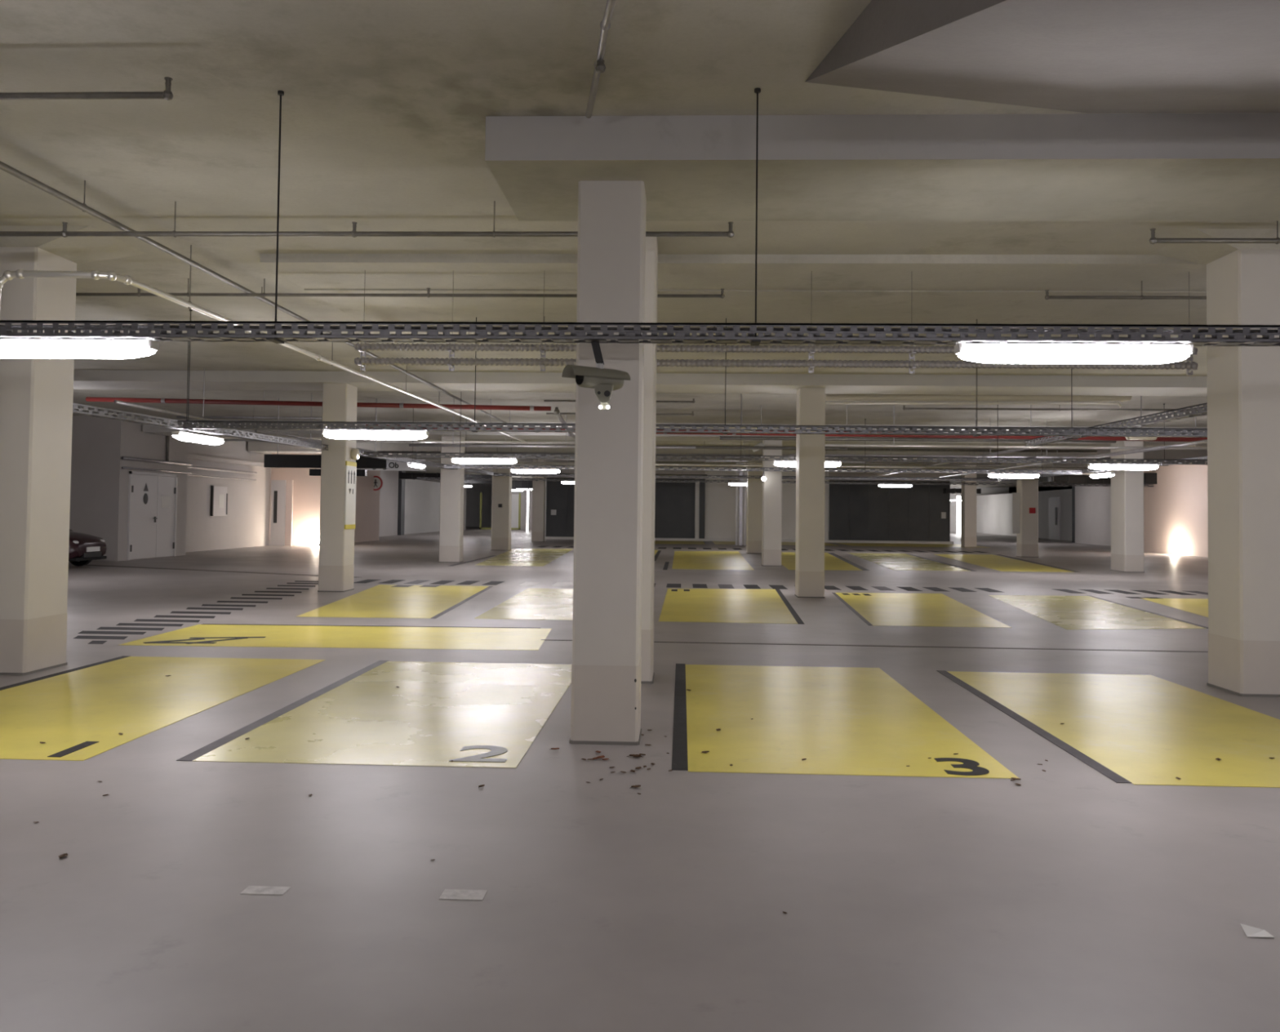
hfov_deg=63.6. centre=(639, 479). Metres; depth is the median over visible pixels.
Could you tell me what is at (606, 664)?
concrete column
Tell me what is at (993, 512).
wall
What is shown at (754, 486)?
concrete column
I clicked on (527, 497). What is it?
light strip
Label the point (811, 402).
concrete column
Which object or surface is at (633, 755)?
fallen leaf
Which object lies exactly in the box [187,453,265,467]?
trim
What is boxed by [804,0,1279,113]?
ceiling
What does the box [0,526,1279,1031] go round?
floor
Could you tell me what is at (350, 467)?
board
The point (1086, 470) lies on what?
cable tray
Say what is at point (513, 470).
lamp
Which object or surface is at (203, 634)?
bay
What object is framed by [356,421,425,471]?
hanging sign
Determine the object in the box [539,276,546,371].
bracket
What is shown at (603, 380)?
security camera
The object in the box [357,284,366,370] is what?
bracket
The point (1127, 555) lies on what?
concrete column
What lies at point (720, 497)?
wall
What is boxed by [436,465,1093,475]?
pipe
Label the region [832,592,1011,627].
bay
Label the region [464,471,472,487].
lamp
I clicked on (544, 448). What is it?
pipe
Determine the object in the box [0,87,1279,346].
cable tray
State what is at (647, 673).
concrete column
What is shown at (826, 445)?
pipe
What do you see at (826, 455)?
pipe
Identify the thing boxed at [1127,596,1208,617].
bay
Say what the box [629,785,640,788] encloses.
fallen leaf
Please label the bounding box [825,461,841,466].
lamp
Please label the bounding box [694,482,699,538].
downpipe
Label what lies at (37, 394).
concrete column
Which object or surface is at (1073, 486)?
wall pier
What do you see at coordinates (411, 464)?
lamp
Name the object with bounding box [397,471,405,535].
wall pier
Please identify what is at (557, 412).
pipe
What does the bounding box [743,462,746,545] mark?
pipe
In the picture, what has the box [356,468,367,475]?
sign
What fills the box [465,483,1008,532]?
wall
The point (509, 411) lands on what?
pipe
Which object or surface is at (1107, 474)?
lamp
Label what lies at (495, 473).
cable tray
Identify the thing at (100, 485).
wall
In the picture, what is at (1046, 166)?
beam
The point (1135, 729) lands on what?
bay
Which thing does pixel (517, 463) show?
pipe
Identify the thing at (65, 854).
fallen leaf
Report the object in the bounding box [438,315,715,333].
pipe
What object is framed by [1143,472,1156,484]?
junction box
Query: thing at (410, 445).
pipe
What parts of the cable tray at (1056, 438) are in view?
hanger rod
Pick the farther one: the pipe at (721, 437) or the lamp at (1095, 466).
the pipe at (721, 437)
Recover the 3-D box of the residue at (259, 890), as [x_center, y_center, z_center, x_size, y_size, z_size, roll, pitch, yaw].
[-1.563,1.714,4.310,0.180,0.001,0.090,1,-2,2]
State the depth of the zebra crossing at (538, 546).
45.12 m
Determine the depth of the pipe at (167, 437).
32.43 m
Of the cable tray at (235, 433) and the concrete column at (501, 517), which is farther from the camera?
the concrete column at (501, 517)
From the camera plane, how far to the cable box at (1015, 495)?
40.33 m
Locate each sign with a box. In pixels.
[263,444,321,467]
[309,468,320,475]
[355,455,388,468]
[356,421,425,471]
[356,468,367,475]
[373,475,382,490]
[1029,507,1035,513]
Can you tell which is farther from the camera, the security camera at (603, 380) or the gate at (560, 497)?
the gate at (560, 497)
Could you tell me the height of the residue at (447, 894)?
0.001 m
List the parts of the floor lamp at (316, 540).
bulb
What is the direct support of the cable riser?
attached to the concrete column at (738, 463)
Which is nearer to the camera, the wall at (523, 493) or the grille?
the grille
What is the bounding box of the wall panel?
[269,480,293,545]
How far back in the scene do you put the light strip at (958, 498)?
86.95 m
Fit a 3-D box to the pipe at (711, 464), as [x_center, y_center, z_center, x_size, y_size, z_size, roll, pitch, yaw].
[5.455,-0.981,31.802,6.500,1.174,0.050,1,-2,2]
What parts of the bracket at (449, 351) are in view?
hanger rod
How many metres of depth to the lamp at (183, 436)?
14.48 m
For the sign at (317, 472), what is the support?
hanging from the wall at (100, 485)
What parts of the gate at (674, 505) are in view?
rail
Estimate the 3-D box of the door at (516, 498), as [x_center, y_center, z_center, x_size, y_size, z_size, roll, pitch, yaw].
[-11.435,2.552,84.415,3.350,3.000,0.150,1,-2,2]
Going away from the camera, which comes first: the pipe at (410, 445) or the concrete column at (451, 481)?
the pipe at (410, 445)
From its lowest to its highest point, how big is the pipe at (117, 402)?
0.979 m
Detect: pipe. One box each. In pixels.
[0,76,173,100]
[0,160,506,422]
[0,200,734,237]
[0,244,525,441]
[75,278,724,298]
[85,390,551,410]
[114,368,415,459]
[120,456,257,474]
[121,466,256,480]
[165,435,169,461]
[176,410,322,418]
[223,408,574,444]
[254,395,465,471]
[365,399,1207,441]
[377,442,1111,460]
[408,397,695,448]
[430,444,1089,469]
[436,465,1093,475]
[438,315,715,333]
[471,410,1008,430]
[493,431,847,449]
[511,460,732,468]
[514,448,795,457]
[537,458,866,462]
[542,457,707,476]
[543,398,694,403]
[546,411,693,415]
[553,407,575,439]
[585,0,615,118]
[695,448,1091,470]
[706,443,1001,465]
[711,464,924,467]
[719,404,1116,443]
[723,475,995,480]
[735,462,737,545]
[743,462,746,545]
[782,468,980,471]
[787,453,1080,457]
[825,394,1131,401]
[825,406,1207,449]
[825,444,1097,453]
[826,401,1122,407]
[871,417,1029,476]
[902,404,1204,411]
[939,439,1207,477]
[952,442,1207,476]
[1044,280,1206,299]
[1149,221,1279,244]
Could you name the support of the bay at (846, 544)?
on the floor
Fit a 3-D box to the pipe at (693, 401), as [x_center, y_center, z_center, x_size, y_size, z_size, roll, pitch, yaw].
[-0.444,-1.717,22.300,3.268,0.101,0.066,1,-2,2]
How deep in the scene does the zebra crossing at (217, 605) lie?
14.84 m
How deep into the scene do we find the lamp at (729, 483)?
42.33 m
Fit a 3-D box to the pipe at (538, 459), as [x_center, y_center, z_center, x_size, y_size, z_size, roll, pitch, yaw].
[2.605,-1.007,44.183,14.000,0.429,0.060,1,-2,2]
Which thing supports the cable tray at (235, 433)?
hanging from the ceiling at (386, 104)
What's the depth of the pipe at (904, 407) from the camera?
21.91 m
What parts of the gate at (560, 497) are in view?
plate, rail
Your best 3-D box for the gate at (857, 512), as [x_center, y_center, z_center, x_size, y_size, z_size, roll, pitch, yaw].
[13.875,1.720,57.422,6.660,3.320,0.220,1,-2,2]
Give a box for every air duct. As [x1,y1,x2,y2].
[399,465,440,479]
[464,468,492,484]
[511,475,532,488]
[943,488,981,493]
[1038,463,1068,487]
[1047,463,1111,484]
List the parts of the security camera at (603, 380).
arm, ring plate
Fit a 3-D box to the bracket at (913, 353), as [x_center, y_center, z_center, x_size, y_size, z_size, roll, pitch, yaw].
[2.798,-1.627,10.576,0.052,1.060,0.130,1,-2,2]
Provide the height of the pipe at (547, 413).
0.493 m
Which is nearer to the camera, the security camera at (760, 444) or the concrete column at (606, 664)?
the concrete column at (606, 664)
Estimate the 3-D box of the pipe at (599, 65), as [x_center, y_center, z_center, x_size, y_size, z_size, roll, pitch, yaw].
[-0.177,-2.319,5.364,0.068,0.119,2.397,1,-2,-7]
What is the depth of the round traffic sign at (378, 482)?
51.23 m
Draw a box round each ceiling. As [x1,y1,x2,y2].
[0,0,1279,487]
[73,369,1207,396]
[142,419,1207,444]
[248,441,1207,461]
[259,253,1206,348]
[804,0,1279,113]
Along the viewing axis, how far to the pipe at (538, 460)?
37.21 m
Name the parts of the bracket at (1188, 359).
hanger rod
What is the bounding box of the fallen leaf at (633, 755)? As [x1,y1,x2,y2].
[626,754,640,756]
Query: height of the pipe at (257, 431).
1.134 m
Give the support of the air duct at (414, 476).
hanging from the ceiling at (386, 104)
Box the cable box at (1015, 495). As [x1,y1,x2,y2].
[1012,492,1019,533]
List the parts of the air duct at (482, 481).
casing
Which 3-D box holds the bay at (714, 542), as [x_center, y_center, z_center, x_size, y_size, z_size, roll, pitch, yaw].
[6.980,3.339,54.386,6.200,0.002,5.400,1,-2,2]
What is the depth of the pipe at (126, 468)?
33.55 m
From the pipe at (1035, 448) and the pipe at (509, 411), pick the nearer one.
the pipe at (509, 411)
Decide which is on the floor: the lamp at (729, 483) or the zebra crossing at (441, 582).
the zebra crossing at (441, 582)
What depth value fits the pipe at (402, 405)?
22.13 m
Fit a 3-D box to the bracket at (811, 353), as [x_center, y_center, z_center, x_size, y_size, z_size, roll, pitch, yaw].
[1.769,-1.637,10.618,0.052,1.060,0.130,1,-2,2]
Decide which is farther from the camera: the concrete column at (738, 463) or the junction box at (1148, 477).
the concrete column at (738, 463)
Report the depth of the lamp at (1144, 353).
6.16 m
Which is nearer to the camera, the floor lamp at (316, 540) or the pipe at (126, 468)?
the pipe at (126, 468)
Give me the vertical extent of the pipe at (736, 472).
4.200 m
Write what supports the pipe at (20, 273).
hanging from the ceiling at (386, 104)
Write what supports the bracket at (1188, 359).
hanging from the ceiling at (948, 289)
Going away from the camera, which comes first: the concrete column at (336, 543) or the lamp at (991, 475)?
the concrete column at (336, 543)
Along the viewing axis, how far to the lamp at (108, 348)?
6.40 m
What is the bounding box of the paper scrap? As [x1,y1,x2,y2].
[1240,923,1274,937]
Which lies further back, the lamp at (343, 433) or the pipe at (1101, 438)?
the pipe at (1101, 438)
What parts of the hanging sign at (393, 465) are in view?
panel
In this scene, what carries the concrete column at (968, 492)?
on the floor
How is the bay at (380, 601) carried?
on the floor
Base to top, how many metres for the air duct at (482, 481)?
1.020 m
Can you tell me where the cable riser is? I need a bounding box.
[738,462,742,545]
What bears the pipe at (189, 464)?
attached to the wall at (100, 485)
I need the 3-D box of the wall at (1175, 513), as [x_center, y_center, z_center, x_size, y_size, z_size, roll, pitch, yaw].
[26.770,0.592,25.938,8.600,4.200,72.000,1,-2,2]
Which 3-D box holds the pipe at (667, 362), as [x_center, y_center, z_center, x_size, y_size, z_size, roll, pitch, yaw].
[1.323,-1.197,10.598,8.600,0.084,0.084,1,-2,2]
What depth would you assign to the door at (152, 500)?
31.61 m
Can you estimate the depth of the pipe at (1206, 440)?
23.32 m
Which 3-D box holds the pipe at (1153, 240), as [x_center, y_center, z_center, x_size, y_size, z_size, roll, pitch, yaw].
[6.824,-2.108,8.562,5.102,0.312,0.063,1,-2,2]
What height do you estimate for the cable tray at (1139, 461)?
1.542 m
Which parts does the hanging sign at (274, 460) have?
hanger rod, panel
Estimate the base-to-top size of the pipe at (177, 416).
0.338 m
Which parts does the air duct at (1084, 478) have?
casing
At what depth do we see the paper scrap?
3.98 m
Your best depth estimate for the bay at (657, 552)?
39.03 m
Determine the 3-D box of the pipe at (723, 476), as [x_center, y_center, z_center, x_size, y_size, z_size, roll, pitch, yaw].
[10.529,-0.487,49.655,13.000,0.958,0.120,1,-2,2]
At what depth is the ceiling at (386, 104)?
7.46 m
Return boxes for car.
[68,528,106,565]
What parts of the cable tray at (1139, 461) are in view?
hanger rod, hanger rod, hanger rod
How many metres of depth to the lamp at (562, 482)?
42.62 m
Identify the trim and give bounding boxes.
[85,564,356,577]
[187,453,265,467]
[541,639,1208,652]
[545,536,953,543]
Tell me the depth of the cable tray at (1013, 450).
27.85 m
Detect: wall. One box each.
[69,415,439,560]
[417,478,546,529]
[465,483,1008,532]
[545,464,950,539]
[698,479,705,538]
[976,488,1071,540]
[1075,461,1208,557]
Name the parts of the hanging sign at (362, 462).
hanger rod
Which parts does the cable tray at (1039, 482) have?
casing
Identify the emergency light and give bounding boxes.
[727,393,756,431]
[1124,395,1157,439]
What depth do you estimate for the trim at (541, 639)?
12.50 m
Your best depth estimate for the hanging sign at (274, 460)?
24.38 m
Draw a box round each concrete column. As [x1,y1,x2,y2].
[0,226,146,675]
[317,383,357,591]
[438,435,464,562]
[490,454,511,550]
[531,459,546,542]
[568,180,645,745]
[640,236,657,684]
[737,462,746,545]
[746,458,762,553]
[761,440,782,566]
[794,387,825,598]
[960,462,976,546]
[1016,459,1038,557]
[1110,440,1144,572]
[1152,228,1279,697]
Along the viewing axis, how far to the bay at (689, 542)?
54.14 m
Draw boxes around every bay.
[0,655,325,760]
[119,623,551,650]
[176,660,571,768]
[297,584,493,618]
[449,548,573,566]
[474,588,573,620]
[654,540,705,544]
[654,550,661,560]
[658,588,804,623]
[662,551,754,569]
[671,663,1018,778]
[712,541,835,545]
[781,551,869,570]
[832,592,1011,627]
[838,542,989,547]
[848,552,977,571]
[934,554,1079,572]
[936,670,1279,787]
[989,595,1208,629]
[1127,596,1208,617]
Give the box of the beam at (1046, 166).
[484,112,1279,221]
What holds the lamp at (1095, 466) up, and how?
attached to the cable tray at (1139, 461)
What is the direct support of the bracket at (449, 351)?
hanging from the ceiling at (948, 289)
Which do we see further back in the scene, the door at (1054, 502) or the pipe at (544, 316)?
the door at (1054, 502)
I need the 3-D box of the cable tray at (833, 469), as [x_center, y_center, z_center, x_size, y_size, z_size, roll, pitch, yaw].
[3.262,-0.964,28.335,17.400,1.469,0.163,1,-2,2]
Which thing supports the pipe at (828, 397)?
hanging from the ceiling at (386, 104)
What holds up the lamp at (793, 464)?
attached to the cable tray at (1139, 461)
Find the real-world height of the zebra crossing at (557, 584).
0.002 m
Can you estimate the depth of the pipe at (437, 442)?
33.63 m
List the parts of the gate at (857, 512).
rail, plate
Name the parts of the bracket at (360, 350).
hanger rod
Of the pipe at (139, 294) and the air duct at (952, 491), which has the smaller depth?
the pipe at (139, 294)
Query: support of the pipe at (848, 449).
hanging from the ceiling at (386, 104)
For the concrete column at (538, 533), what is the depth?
52.84 m
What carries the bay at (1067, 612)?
on the floor
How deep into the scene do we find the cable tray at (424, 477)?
42.14 m
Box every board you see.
[210,485,227,515]
[344,461,356,528]
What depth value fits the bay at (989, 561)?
34.44 m
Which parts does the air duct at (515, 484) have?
casing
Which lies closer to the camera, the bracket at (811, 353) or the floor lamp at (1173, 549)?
the bracket at (811, 353)
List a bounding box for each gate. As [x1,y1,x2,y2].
[546,477,574,537]
[654,478,695,537]
[829,480,950,541]
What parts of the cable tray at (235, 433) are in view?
hanger rod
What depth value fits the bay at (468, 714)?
7.81 m
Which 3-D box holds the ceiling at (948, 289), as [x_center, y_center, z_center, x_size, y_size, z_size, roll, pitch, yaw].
[9.018,-2.060,12.692,25.650,0.105,5.250,1,-2,2]
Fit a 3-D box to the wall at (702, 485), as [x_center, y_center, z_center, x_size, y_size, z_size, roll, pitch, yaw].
[3.483,1.619,57.934,0.310,3.320,0.700,1,-2,2]
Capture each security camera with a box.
[561,341,630,409]
[751,441,764,452]
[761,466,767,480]
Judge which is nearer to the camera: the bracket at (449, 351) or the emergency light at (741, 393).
the bracket at (449, 351)
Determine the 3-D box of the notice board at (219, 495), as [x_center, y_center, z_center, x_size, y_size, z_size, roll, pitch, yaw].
[-15.713,0.782,38.538,0.080,1.120,1.240,1,-2,2]
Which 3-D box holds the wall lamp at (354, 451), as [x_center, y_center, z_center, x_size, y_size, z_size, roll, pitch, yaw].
[-5.551,-0.506,20.165,0.133,0.214,0.220,1,-2,2]
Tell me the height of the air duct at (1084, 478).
1.020 m
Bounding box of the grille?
[80,551,102,557]
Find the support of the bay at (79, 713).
on the floor
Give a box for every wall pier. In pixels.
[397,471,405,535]
[1071,474,1075,542]
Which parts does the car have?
number plate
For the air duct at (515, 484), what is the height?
1.360 m
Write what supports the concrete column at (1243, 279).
on the floor
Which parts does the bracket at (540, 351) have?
hanger rod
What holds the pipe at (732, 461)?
hanging from the ceiling at (386, 104)
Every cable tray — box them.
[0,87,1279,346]
[72,341,503,476]
[177,309,1207,437]
[363,393,1207,464]
[417,476,1154,486]
[443,418,1082,474]
[493,439,997,480]
[995,403,1207,481]
[1025,368,1207,446]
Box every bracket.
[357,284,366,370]
[447,270,454,370]
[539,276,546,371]
[808,319,814,373]
[908,341,915,373]
[1186,271,1197,375]
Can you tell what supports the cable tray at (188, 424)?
hanging from the ceiling at (386, 104)
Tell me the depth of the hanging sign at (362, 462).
24.30 m
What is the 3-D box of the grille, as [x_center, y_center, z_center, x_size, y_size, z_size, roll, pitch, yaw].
[-14.056,1.912,26.441,0.085,0.120,0.800,1,-2,2]
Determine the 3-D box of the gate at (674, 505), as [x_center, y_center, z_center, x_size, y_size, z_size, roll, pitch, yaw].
[1.246,1.594,57.935,3.680,3.320,0.220,1,-2,2]
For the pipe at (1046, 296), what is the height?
0.207 m
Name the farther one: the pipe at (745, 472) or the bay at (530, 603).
the pipe at (745, 472)
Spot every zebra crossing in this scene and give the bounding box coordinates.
[73,580,318,644]
[353,579,1208,595]
[519,582,571,586]
[537,546,986,552]
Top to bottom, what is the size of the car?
1.475 m
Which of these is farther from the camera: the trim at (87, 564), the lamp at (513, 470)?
the lamp at (513, 470)
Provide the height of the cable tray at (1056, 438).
1.422 m
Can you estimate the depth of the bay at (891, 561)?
34.28 m
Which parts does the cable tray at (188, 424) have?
hanger rod, hanger rod, hanger rod, hanger rod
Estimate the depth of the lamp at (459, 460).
21.32 m
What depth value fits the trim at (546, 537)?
57.22 m
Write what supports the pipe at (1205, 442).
hanging from the ceiling at (386, 104)
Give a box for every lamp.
[0,337,159,359]
[171,431,223,444]
[312,537,319,546]
[322,429,429,439]
[351,448,359,459]
[408,462,425,468]
[450,457,518,464]
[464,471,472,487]
[510,468,560,473]
[560,480,574,484]
[728,482,746,485]
[773,460,795,466]
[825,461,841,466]
[877,484,912,487]
[954,342,1193,364]
[986,473,1039,478]
[1087,463,1159,470]
[1089,471,1115,478]
[1170,546,1177,555]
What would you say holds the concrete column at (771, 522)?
on the floor
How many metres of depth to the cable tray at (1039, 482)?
49.26 m
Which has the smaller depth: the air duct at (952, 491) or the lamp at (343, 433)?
the lamp at (343, 433)
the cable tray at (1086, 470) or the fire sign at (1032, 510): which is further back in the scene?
the fire sign at (1032, 510)
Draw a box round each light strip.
[526,489,528,532]
[956,496,960,533]
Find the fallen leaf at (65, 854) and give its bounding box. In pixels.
[58,853,68,858]
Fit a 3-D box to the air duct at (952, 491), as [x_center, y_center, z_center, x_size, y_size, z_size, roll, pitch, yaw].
[17.374,0.014,55.672,1.840,1.440,0.640,1,-2,2]
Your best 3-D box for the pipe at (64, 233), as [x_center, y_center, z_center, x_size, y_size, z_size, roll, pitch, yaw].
[-4.166,-2.223,8.808,9.916,0.312,0.063,1,-2,2]
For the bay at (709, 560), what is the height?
0.004 m
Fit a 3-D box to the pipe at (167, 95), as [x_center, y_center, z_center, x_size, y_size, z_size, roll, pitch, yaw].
[-5.702,-2.341,6.030,6.070,0.280,0.060,1,-2,2]
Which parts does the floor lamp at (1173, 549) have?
bulb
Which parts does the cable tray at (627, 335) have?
hanger rod, hanger rod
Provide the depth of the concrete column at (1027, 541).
40.11 m
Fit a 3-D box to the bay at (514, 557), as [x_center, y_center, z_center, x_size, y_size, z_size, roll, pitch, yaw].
[-4.110,2.659,36.227,2.668,0.004,14.110,1,-2,0]
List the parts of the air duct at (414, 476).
casing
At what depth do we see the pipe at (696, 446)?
30.11 m
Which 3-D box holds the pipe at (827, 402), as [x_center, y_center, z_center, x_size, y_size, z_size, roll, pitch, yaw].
[6.704,-1.532,20.754,5.881,0.115,0.056,1,-2,2]
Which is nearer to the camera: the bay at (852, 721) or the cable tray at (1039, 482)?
the bay at (852, 721)
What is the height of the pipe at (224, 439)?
0.879 m
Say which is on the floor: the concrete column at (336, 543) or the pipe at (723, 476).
the concrete column at (336, 543)
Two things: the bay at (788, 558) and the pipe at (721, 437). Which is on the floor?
the bay at (788, 558)
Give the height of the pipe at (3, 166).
0.275 m
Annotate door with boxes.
[126,471,177,559]
[479,492,520,529]
[1048,497,1060,539]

